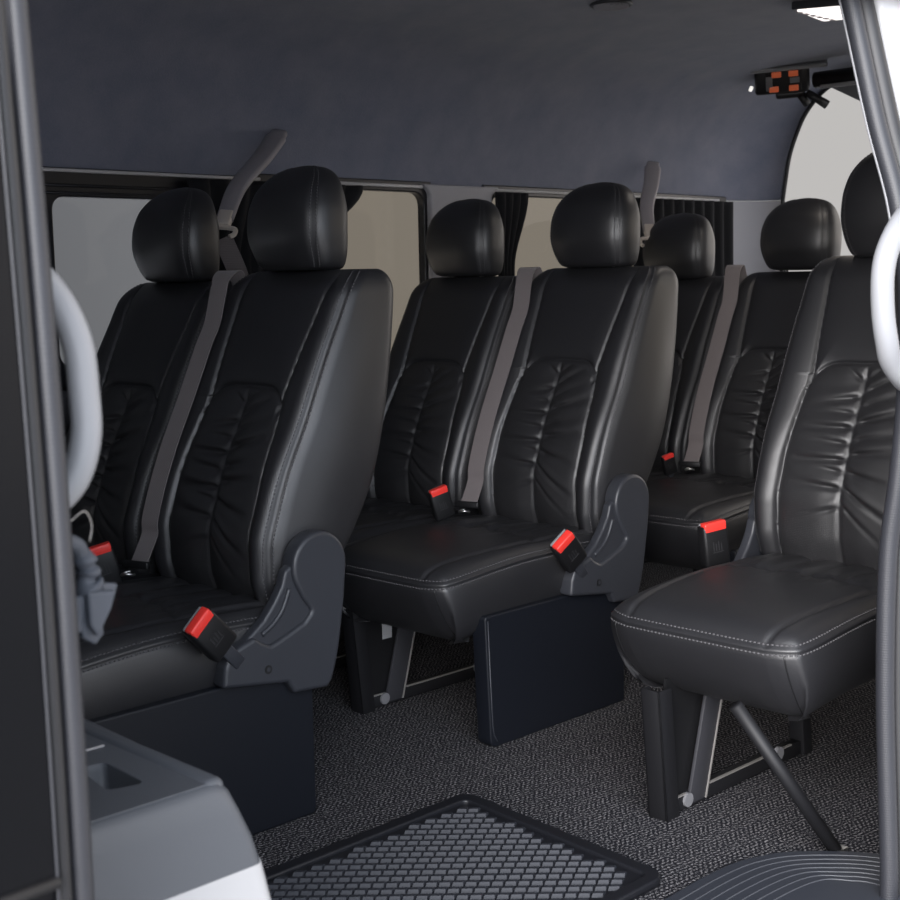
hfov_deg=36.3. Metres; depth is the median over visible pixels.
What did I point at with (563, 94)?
ceiling
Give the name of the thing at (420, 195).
window
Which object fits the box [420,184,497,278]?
trim
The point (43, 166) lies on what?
trim
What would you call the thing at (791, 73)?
lamp
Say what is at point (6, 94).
door frame
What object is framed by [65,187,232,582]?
passenger seat
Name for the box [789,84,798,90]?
lamp
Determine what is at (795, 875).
step
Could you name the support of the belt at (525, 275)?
attached to the passenger seat at (557, 543)
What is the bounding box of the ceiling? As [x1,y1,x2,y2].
[28,0,852,200]
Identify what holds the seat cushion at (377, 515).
on the passenger seat at (444, 353)
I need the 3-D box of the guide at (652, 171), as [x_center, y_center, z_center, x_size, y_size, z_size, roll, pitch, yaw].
[0.674,-0.830,4.632,0.082,0.306,0.313,0,7,7]
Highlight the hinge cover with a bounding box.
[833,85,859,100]
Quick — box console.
[84,718,270,899]
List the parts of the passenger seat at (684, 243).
backrest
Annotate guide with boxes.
[217,129,286,238]
[640,161,660,247]
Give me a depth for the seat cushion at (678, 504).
3.71 m
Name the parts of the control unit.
switch panel, mount plate, knob arm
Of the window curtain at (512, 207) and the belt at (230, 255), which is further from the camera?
the window curtain at (512, 207)
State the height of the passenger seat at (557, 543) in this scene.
1.271 m
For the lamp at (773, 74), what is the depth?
4.67 m
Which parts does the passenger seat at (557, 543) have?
leg frame, rail, panel, backrest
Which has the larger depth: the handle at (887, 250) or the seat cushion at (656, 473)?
the seat cushion at (656, 473)
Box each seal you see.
[9,0,94,899]
[840,0,899,899]
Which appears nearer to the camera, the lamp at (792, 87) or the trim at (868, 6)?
the trim at (868, 6)
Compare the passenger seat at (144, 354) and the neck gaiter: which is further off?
the passenger seat at (144, 354)
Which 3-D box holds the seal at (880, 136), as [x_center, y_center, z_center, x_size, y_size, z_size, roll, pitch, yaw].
[0.668,-0.009,2.201,0.030,1.554,0.161,-8,10,-44]
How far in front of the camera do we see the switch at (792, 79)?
4.67 m
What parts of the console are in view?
plate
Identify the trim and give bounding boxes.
[4,0,12,91]
[43,166,232,175]
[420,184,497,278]
[780,88,829,271]
[838,0,889,219]
[860,0,899,894]
[874,0,899,118]
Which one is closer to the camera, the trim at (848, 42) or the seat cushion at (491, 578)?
the trim at (848, 42)
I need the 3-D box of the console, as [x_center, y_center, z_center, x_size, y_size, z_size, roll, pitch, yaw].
[-0.584,0.649,1.475,0.794,0.514,0.420,-8,10,-44]
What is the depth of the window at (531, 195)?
4.47 m
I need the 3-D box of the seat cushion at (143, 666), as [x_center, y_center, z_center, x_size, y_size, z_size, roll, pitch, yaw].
[-0.642,0.391,2.601,0.616,0.213,0.443,-8,10,-44]
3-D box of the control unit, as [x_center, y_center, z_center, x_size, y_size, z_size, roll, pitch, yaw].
[1.162,-1.254,4.703,0.271,0.173,0.118,1,7,15]
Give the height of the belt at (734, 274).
0.613 m
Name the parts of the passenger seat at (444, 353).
rail, backrest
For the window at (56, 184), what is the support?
in the wall at (64, 394)
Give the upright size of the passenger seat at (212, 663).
1.271 m
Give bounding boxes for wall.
[61,388,647,640]
[726,201,780,275]
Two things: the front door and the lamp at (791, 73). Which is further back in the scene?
the lamp at (791, 73)
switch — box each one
[766,77,772,91]
[790,77,799,82]
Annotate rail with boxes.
[812,67,855,88]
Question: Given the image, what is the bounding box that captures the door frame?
[0,0,72,899]
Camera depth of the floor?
2.86 m
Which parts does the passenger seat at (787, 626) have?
leg frame, rail, support leg, post, backrest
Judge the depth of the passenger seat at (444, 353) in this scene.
3.75 m
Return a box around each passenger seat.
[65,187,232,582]
[79,165,392,834]
[334,199,516,668]
[342,182,677,746]
[610,153,897,850]
[642,213,724,480]
[644,198,841,571]
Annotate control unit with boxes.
[749,60,829,108]
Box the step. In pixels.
[664,851,899,899]
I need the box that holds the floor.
[252,562,878,899]
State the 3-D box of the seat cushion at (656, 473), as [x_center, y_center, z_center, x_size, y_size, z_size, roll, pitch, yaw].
[0.424,0.165,4.254,0.616,0.213,0.443,-8,10,-44]
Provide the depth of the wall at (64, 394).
3.30 m
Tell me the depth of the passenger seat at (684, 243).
4.37 m
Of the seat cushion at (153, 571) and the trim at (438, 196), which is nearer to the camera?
the seat cushion at (153, 571)
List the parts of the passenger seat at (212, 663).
panel, backrest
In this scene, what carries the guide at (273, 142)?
attached to the ceiling
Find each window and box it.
[43,167,259,390]
[258,174,430,283]
[482,185,725,201]
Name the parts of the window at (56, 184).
sash rail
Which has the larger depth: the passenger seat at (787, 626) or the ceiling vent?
the ceiling vent
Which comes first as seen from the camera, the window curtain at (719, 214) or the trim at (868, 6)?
the trim at (868, 6)
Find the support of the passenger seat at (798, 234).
on the floor
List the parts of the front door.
door moulding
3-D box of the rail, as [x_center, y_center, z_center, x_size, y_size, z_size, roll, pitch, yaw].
[1.688,-1.230,4.327,1.138,0.080,0.053,5,9,39]
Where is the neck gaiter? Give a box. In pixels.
[71,511,116,643]
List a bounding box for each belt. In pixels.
[120,236,248,575]
[454,267,541,512]
[679,265,746,470]
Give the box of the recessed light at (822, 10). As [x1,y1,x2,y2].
[792,0,842,20]
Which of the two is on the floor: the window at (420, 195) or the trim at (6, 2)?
the trim at (6, 2)
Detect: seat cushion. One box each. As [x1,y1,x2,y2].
[74,565,160,582]
[79,576,264,719]
[342,514,593,643]
[347,498,479,543]
[611,553,877,720]
[644,473,755,569]
[647,468,684,480]
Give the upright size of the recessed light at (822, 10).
0.028 m
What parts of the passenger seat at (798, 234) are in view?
panel, backrest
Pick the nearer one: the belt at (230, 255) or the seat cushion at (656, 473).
the belt at (230, 255)
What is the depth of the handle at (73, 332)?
1.21 m
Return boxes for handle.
[51,268,101,508]
[870,206,899,390]
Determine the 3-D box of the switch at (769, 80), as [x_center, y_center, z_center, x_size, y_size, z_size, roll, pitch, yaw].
[1.092,-1.251,4.697,0.022,0.047,0.026,2,8,20]
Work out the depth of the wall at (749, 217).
5.21 m
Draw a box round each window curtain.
[187,178,363,280]
[495,192,528,275]
[634,198,732,275]
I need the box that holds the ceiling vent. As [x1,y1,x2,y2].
[589,0,632,10]
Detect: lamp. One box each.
[769,86,778,92]
[771,72,780,77]
[788,70,797,76]
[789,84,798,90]
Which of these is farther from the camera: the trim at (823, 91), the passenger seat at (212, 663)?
the trim at (823, 91)
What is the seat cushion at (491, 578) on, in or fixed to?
on the passenger seat at (557, 543)
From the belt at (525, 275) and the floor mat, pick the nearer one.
the floor mat
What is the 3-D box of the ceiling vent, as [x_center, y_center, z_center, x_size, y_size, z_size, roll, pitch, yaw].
[0.429,-1.184,3.654,0.115,0.016,0.115,-8,10,-44]
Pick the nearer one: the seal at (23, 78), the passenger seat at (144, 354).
the seal at (23, 78)
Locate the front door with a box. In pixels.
[0,104,61,899]
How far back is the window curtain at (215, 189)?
3.56 m
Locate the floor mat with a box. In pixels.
[264,794,659,899]
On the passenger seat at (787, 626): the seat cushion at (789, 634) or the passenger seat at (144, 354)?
the seat cushion at (789, 634)

